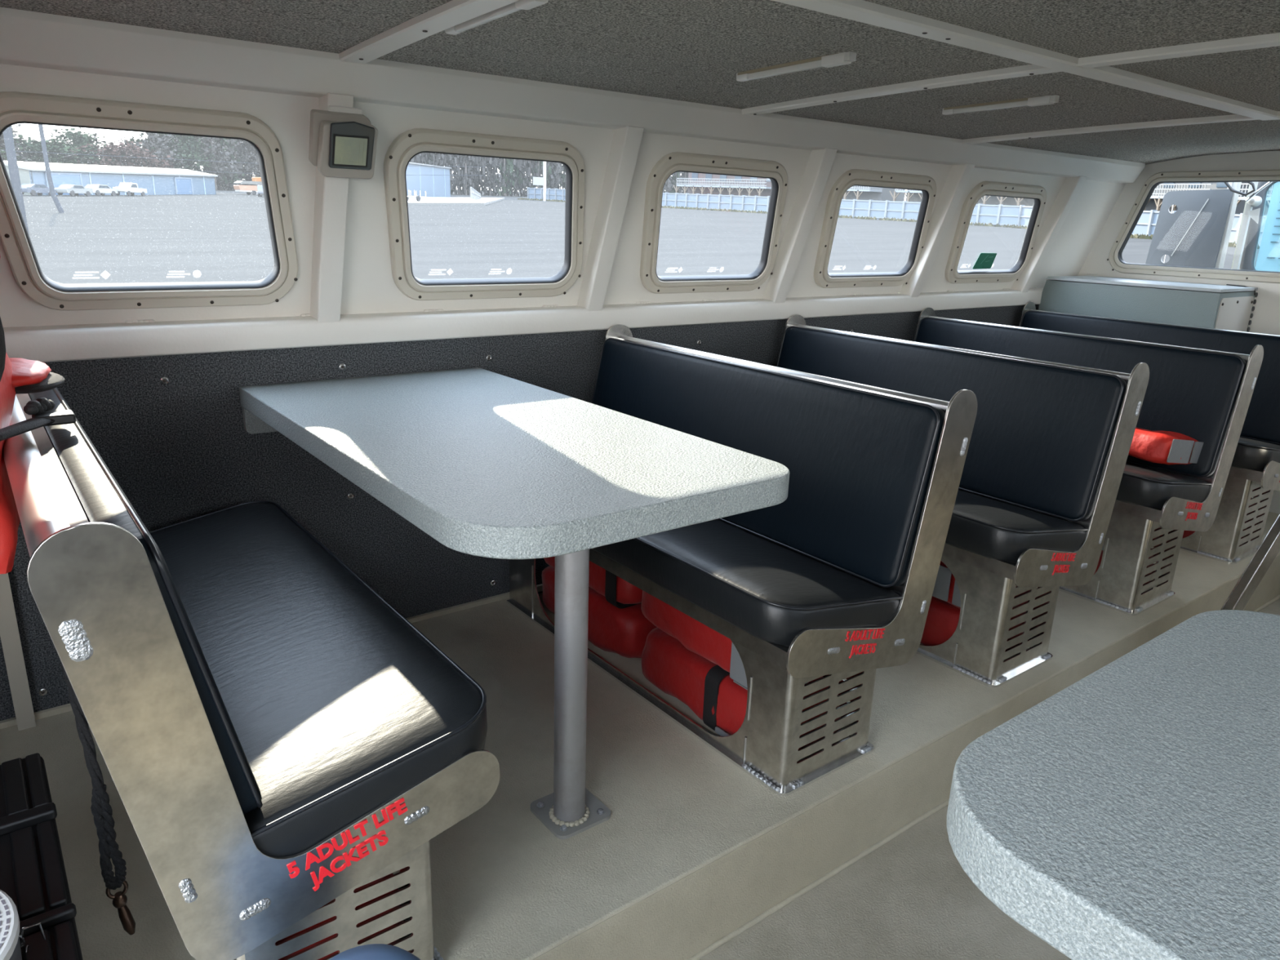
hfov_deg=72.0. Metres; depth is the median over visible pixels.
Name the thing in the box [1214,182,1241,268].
post
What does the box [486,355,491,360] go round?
screw
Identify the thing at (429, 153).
tree
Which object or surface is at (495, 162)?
tree
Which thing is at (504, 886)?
floor
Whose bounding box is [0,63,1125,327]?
wall
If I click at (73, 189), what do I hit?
car
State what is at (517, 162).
tree
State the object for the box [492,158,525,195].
tree
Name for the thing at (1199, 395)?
cushion
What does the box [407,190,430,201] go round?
trailer
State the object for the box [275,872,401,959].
jacket
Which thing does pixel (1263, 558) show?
seat
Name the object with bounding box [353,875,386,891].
jacket
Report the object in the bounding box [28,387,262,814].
cushion
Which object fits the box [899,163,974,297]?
trim
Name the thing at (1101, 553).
jacket
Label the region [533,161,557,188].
tree
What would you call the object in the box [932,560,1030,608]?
jacket
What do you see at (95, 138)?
tree
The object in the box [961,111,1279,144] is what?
trim
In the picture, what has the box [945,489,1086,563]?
seat cushion
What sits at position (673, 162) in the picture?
window
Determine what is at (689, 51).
ceiling
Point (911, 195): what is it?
house
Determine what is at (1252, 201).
mast
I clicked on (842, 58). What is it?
recessed light
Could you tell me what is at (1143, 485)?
seat cushion
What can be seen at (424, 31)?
trim
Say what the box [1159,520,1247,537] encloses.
jacket
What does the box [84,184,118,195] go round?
car
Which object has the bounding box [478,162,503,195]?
tree
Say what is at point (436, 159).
tree
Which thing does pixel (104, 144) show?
tree
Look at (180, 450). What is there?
wall
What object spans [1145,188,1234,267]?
panel
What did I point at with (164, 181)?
warehouse
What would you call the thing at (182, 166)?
tree
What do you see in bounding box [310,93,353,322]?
trim
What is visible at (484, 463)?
table
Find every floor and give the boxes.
[0,511,1279,959]
[698,598,1279,959]
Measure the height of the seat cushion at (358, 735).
0.151 m
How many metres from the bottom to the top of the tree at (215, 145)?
16.778 m
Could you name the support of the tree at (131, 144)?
on the ground at (224, 236)
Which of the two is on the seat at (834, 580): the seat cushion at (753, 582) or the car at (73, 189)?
the seat cushion at (753, 582)
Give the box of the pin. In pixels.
[18,922,46,953]
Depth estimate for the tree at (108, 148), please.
162.32 m
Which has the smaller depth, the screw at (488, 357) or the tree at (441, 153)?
the screw at (488, 357)
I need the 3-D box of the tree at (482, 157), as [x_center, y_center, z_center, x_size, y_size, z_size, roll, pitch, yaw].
[-50.447,-105.244,259.700,13.165,40.944,13.338,7,17,17]
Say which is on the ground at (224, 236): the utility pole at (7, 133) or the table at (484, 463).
the utility pole at (7, 133)
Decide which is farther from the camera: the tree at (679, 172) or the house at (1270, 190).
the tree at (679, 172)
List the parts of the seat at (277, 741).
rail, panel, panel, panel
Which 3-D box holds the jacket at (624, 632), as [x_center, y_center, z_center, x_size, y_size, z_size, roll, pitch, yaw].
[-0.086,0.362,2.570,0.250,0.160,0.470,-11,21,-36]
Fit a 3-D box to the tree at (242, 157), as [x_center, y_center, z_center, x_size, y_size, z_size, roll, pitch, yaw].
[-89.257,-72.904,192.089,13.338,18.745,13.165,15,21,38]
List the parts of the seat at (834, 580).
plate, panel, panel, rail, panel, panel, plate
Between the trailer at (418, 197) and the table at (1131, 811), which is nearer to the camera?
the table at (1131, 811)
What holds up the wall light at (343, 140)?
attached to the wall at (368, 285)
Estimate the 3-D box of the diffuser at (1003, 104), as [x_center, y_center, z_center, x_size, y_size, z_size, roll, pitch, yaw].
[0.968,-1.024,2.417,0.020,0.020,0.240,-11,21,-36]
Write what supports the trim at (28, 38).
attached to the wall at (368, 285)
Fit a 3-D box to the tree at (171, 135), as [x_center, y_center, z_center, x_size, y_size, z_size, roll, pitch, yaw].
[-97.405,-71.141,192.103,11.707,14.896,11.460,7,17,17]
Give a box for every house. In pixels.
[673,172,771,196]
[842,185,904,201]
[889,188,1034,206]
[1143,182,1248,213]
[1236,183,1273,215]
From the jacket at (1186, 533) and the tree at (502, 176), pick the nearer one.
the jacket at (1186, 533)
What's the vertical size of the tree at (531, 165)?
41.754 m
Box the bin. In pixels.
[328,943,420,959]
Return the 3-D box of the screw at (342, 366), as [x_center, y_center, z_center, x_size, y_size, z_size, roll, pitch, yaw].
[-0.774,-0.295,2.292,0.017,0.017,0.003,-11,21,-36]
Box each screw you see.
[38,688,47,695]
[160,377,168,384]
[338,363,345,369]
[347,493,353,498]
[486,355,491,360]
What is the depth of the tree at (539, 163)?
270.64 m
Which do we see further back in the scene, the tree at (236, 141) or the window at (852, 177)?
the tree at (236, 141)
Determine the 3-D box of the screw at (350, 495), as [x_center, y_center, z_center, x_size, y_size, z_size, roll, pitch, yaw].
[-0.786,0.043,2.392,0.017,0.017,0.003,-11,21,-36]
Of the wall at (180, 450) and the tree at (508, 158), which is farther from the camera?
the tree at (508, 158)
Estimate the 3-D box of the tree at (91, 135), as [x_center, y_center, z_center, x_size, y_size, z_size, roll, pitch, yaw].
[-108.463,-61.576,168.110,12.268,10.656,15.403,-2,17,-13]
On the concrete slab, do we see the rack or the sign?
the rack
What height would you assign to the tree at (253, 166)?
20.855 m
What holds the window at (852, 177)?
in the wall at (368, 285)
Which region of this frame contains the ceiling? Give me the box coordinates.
[0,0,1279,164]
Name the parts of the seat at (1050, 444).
plate, panel, panel, rail, panel, panel, plate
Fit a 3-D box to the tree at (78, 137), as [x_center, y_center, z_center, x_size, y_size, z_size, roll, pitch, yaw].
[-102.755,-59.005,161.087,11.460,10.719,11.707,0,17,-6]
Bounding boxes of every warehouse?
[3,160,217,195]
[405,162,451,196]
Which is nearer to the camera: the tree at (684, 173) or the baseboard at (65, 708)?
the baseboard at (65, 708)
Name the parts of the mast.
motor, arm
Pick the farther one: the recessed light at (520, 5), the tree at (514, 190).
the tree at (514, 190)
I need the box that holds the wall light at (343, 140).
[308,105,377,178]
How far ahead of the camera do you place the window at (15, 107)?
1.86 m
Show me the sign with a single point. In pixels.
(536, 180)
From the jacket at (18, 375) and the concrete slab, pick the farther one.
the concrete slab
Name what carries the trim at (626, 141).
attached to the wall at (368, 285)
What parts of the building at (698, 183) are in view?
railing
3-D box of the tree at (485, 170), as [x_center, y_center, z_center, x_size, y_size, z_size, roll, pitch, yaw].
[-44.080,-105.551,261.127,13.338,41.033,13.165,14,20,35]
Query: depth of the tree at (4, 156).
147.97 m
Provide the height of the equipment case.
0.298 m
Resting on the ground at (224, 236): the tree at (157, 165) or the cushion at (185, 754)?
the tree at (157, 165)
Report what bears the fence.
on the ground at (224, 236)
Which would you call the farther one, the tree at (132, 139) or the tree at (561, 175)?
the tree at (561, 175)
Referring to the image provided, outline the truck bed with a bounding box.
[252,177,261,194]
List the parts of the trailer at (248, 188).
frame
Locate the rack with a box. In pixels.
[470,186,480,199]
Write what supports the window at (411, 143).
in the wall at (368, 285)
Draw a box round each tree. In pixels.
[0,123,39,162]
[0,129,24,161]
[14,136,57,160]
[16,137,68,164]
[25,136,89,164]
[43,126,107,165]
[49,129,106,159]
[69,138,139,166]
[72,143,126,165]
[91,133,111,161]
[99,144,158,167]
[113,139,175,168]
[118,133,157,162]
[119,143,165,164]
[124,132,185,168]
[137,132,188,169]
[146,132,207,168]
[164,134,215,172]
[171,135,208,171]
[188,136,248,190]
[196,136,246,186]
[209,138,259,190]
[221,141,255,188]
[237,139,261,185]
[240,139,260,181]
[409,153,425,163]
[414,152,448,166]
[422,152,432,163]
[428,153,454,189]
[440,153,457,193]
[440,154,482,195]
[444,154,488,195]
[449,155,493,191]
[450,164,468,194]
[453,155,485,195]
[456,156,484,193]
[476,157,505,195]
[477,156,504,195]
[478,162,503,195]
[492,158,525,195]
[495,158,528,195]
[496,158,515,195]
[505,161,532,196]
[506,159,530,196]
[511,160,555,195]
[513,160,553,196]
[525,160,551,189]
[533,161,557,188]
[542,161,565,188]
[559,167,565,189]
[662,178,671,192]
[663,171,688,193]
[663,172,679,193]
[670,172,688,193]
[674,173,688,193]
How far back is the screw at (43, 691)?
2.05 m
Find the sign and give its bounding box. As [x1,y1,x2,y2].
[533,161,546,200]
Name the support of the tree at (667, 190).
on the ground at (224, 236)
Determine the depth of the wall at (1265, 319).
3.97 m
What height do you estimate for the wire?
1.919 m
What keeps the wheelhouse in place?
on the deck
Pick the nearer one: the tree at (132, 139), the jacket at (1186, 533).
the jacket at (1186, 533)
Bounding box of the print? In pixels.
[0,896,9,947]
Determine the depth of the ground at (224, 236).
49.23 m
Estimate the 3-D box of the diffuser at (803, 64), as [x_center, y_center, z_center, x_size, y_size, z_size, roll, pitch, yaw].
[0.324,-0.904,1.940,0.020,0.020,0.240,-11,21,-36]
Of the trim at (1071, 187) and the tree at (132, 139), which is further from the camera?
the tree at (132, 139)
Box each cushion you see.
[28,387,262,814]
[149,502,487,856]
[591,339,945,586]
[591,519,901,646]
[777,327,1127,520]
[915,318,1246,477]
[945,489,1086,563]
[1020,311,1279,443]
[1115,462,1210,509]
[1231,437,1279,471]
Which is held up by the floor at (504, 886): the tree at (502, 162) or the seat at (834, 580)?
the seat at (834, 580)
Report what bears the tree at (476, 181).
on the ground at (224, 236)
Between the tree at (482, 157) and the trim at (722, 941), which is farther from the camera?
the tree at (482, 157)
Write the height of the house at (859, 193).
12.836 m
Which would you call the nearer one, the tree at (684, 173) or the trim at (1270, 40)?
the trim at (1270, 40)
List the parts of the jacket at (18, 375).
panel, panel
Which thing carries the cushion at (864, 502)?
on the seat at (834, 580)
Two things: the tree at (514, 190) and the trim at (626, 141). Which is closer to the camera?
the trim at (626, 141)
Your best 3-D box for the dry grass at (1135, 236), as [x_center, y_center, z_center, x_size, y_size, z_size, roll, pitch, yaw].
[12.424,-42.329,138.714,28.847,4.860,167.275,-11,21,-36]
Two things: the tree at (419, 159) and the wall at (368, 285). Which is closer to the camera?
the wall at (368, 285)
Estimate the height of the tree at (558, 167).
42.013 m
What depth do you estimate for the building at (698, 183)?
166.53 m
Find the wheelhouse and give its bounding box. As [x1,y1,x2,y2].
[1231,182,1279,271]
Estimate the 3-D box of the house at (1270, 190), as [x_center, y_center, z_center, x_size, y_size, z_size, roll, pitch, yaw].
[67.237,-26.249,76.533,25.086,13.108,29.224,-11,21,-36]
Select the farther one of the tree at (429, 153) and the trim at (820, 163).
the tree at (429, 153)
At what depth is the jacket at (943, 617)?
2.48 m
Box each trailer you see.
[233,181,262,195]
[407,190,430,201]
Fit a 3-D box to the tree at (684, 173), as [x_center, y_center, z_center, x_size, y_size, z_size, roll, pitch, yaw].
[15.989,-115.556,292.008,13.338,44.856,13.165,2,17,2]
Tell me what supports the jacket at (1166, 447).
on the seat at (1200, 394)
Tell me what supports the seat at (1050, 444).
on the floor at (504, 886)
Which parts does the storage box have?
lid, panel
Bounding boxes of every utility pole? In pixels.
[3,125,29,234]
[38,124,64,213]
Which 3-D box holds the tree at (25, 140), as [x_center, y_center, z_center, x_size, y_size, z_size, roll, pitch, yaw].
[-111.893,-58.360,161.322,11.707,8.651,11.460,-10,20,-35]
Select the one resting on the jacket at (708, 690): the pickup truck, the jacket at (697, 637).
the jacket at (697, 637)
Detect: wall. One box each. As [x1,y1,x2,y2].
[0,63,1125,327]
[0,304,1039,720]
[1077,150,1279,514]
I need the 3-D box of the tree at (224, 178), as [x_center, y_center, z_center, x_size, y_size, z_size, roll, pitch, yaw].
[-90.725,-70.898,188.923,11.707,16.809,11.460,-10,20,-34]
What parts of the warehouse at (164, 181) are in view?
door frame, door, door frame, door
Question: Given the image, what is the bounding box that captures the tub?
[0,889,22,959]
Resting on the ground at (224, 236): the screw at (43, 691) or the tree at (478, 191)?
the tree at (478, 191)
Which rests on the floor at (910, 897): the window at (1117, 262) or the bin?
the bin
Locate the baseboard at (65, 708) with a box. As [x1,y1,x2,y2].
[0,583,542,728]
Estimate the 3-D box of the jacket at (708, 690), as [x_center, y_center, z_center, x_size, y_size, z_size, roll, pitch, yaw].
[0.237,0.494,2.167,0.253,0.160,0.532,-11,21,-36]
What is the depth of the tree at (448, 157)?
258.62 m
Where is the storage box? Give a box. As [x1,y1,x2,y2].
[1038,275,1257,332]
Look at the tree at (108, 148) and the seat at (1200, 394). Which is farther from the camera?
the tree at (108, 148)
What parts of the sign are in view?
post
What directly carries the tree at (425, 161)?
on the ground at (224, 236)
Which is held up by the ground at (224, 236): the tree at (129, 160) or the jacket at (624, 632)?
the tree at (129, 160)
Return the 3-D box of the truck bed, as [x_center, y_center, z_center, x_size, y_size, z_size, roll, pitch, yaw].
[-67.484,-53.116,159.109,4.400,2.900,2.000,-11,21,-36]
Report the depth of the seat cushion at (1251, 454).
3.12 m
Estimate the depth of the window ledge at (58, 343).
2.36 m
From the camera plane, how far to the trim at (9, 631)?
1.96 m
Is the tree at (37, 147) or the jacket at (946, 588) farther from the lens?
the tree at (37, 147)
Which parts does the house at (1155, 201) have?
railing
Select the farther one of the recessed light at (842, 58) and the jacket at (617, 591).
the jacket at (617, 591)
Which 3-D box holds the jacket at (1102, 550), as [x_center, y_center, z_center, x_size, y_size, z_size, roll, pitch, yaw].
[1.539,0.137,3.038,0.254,0.137,0.437,-11,21,-36]
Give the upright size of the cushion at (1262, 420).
0.390 m
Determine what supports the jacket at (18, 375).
hanging from the seat at (277, 741)
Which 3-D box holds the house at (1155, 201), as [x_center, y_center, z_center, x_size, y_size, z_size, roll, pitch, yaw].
[64.357,-35.168,103.345,26.770,13.167,30.755,-11,21,-36]
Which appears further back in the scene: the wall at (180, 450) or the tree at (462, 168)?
the tree at (462, 168)
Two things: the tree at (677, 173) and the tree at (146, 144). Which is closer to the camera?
the tree at (146, 144)
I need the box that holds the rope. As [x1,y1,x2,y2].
[61,662,135,934]
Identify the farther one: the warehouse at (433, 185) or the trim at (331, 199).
the warehouse at (433, 185)
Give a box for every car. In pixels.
[21,183,56,195]
[54,184,92,196]
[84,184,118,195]
[257,185,263,196]
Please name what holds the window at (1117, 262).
in the wall at (1265, 319)
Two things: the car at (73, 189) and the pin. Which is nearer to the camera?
the pin
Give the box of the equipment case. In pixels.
[0,752,82,959]
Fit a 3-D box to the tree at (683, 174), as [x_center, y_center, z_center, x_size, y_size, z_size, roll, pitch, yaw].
[16.610,-116.661,294.588,13.338,45.347,13.165,-3,17,-16]
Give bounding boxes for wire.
[4,162,453,175]
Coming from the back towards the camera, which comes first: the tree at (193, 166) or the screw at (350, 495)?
the tree at (193, 166)
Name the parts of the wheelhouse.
panel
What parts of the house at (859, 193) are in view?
railing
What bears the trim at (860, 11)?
attached to the ceiling
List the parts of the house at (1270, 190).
railing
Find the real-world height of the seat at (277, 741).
0.846 m
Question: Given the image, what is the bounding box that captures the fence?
[527,186,1266,246]
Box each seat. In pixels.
[2,387,499,959]
[506,324,977,795]
[776,314,1149,687]
[913,307,1263,615]
[1018,302,1279,564]
[1220,513,1279,610]
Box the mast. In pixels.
[1223,182,1271,269]
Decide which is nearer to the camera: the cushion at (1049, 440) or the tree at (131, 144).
the cushion at (1049, 440)
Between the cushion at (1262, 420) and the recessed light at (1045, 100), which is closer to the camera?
the recessed light at (1045, 100)
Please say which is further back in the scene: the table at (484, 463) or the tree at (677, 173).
the tree at (677, 173)
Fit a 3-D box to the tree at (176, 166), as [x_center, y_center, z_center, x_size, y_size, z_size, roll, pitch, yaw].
[-95.440,-66.980,181.092,11.460,13.957,11.707,15,21,37]
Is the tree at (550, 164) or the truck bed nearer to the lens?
the truck bed
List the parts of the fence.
panel, panel, panel, panel, panel, panel, post, panel, post, panel, post, panel, post, panel, post, panel, rail, post, panel, rail, post, panel, rail, post, rail, panel, post, panel, rail, post, panel, rail, post, panel, rail, post, panel, rail, post, panel, rail, post, rail, panel, panel, post, panel, rail, post, panel, rail, post, rail, panel, rail, panel, post, rail, panel, panel, rail, post, panel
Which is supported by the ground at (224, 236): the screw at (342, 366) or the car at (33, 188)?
the car at (33, 188)
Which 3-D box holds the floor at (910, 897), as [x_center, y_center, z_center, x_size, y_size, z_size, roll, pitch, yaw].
[1.157,0.875,2.106,5.000,0.050,0.696,-11,21,-36]
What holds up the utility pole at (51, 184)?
on the ground at (224, 236)
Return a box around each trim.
[0,7,1145,182]
[0,573,36,730]
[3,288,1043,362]
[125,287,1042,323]
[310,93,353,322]
[338,0,519,64]
[359,30,1033,138]
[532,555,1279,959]
[577,125,644,311]
[687,595,1279,959]
[742,32,1279,115]
[762,147,837,302]
[772,0,1279,120]
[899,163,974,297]
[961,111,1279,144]
[1010,175,1086,292]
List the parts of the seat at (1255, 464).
plate, rail, panel, panel, panel, plate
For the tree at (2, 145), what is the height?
11.006 m
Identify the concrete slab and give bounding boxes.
[407,196,505,205]
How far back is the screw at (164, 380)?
2.05 m
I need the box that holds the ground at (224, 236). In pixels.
[22,188,1259,284]
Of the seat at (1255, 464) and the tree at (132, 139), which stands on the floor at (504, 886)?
the seat at (1255, 464)
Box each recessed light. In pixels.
[444,0,548,35]
[736,51,856,81]
[942,94,1059,115]
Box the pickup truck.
[112,182,146,195]
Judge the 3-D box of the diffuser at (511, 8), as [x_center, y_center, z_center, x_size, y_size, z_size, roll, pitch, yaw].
[-0.258,-0.795,1.508,0.020,0.020,0.240,-11,21,-36]
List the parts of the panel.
stay rod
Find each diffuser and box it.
[454,2,522,32]
[746,59,822,80]
[952,100,1027,114]
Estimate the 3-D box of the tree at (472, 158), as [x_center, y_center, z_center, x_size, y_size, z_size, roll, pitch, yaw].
[-51.297,-103.787,255.966,13.165,40.443,13.338,8,18,21]
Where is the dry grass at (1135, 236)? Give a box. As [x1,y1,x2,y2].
[517,197,1259,248]
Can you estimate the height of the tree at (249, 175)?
20.495 m
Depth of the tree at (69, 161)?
154.17 m
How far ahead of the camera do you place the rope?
1.28 m
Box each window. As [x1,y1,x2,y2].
[0,91,297,311]
[383,128,585,300]
[640,151,787,293]
[813,168,936,288]
[944,181,1046,283]
[1106,169,1279,283]
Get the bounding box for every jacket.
[0,255,75,573]
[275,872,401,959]
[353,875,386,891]
[542,565,657,657]
[543,556,642,608]
[640,590,747,688]
[641,627,840,749]
[920,595,1026,650]
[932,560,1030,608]
[1093,551,1153,585]
[1101,527,1160,551]
[1128,426,1204,465]
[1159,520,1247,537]
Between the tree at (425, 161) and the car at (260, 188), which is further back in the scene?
the tree at (425, 161)
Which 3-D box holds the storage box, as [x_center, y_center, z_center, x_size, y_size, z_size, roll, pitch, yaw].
[2.295,-0.514,4.127,0.394,0.829,0.776,-11,21,-36]
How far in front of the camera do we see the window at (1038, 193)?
3.79 m
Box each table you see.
[239,367,789,839]
[946,609,1279,959]
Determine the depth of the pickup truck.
115.50 m

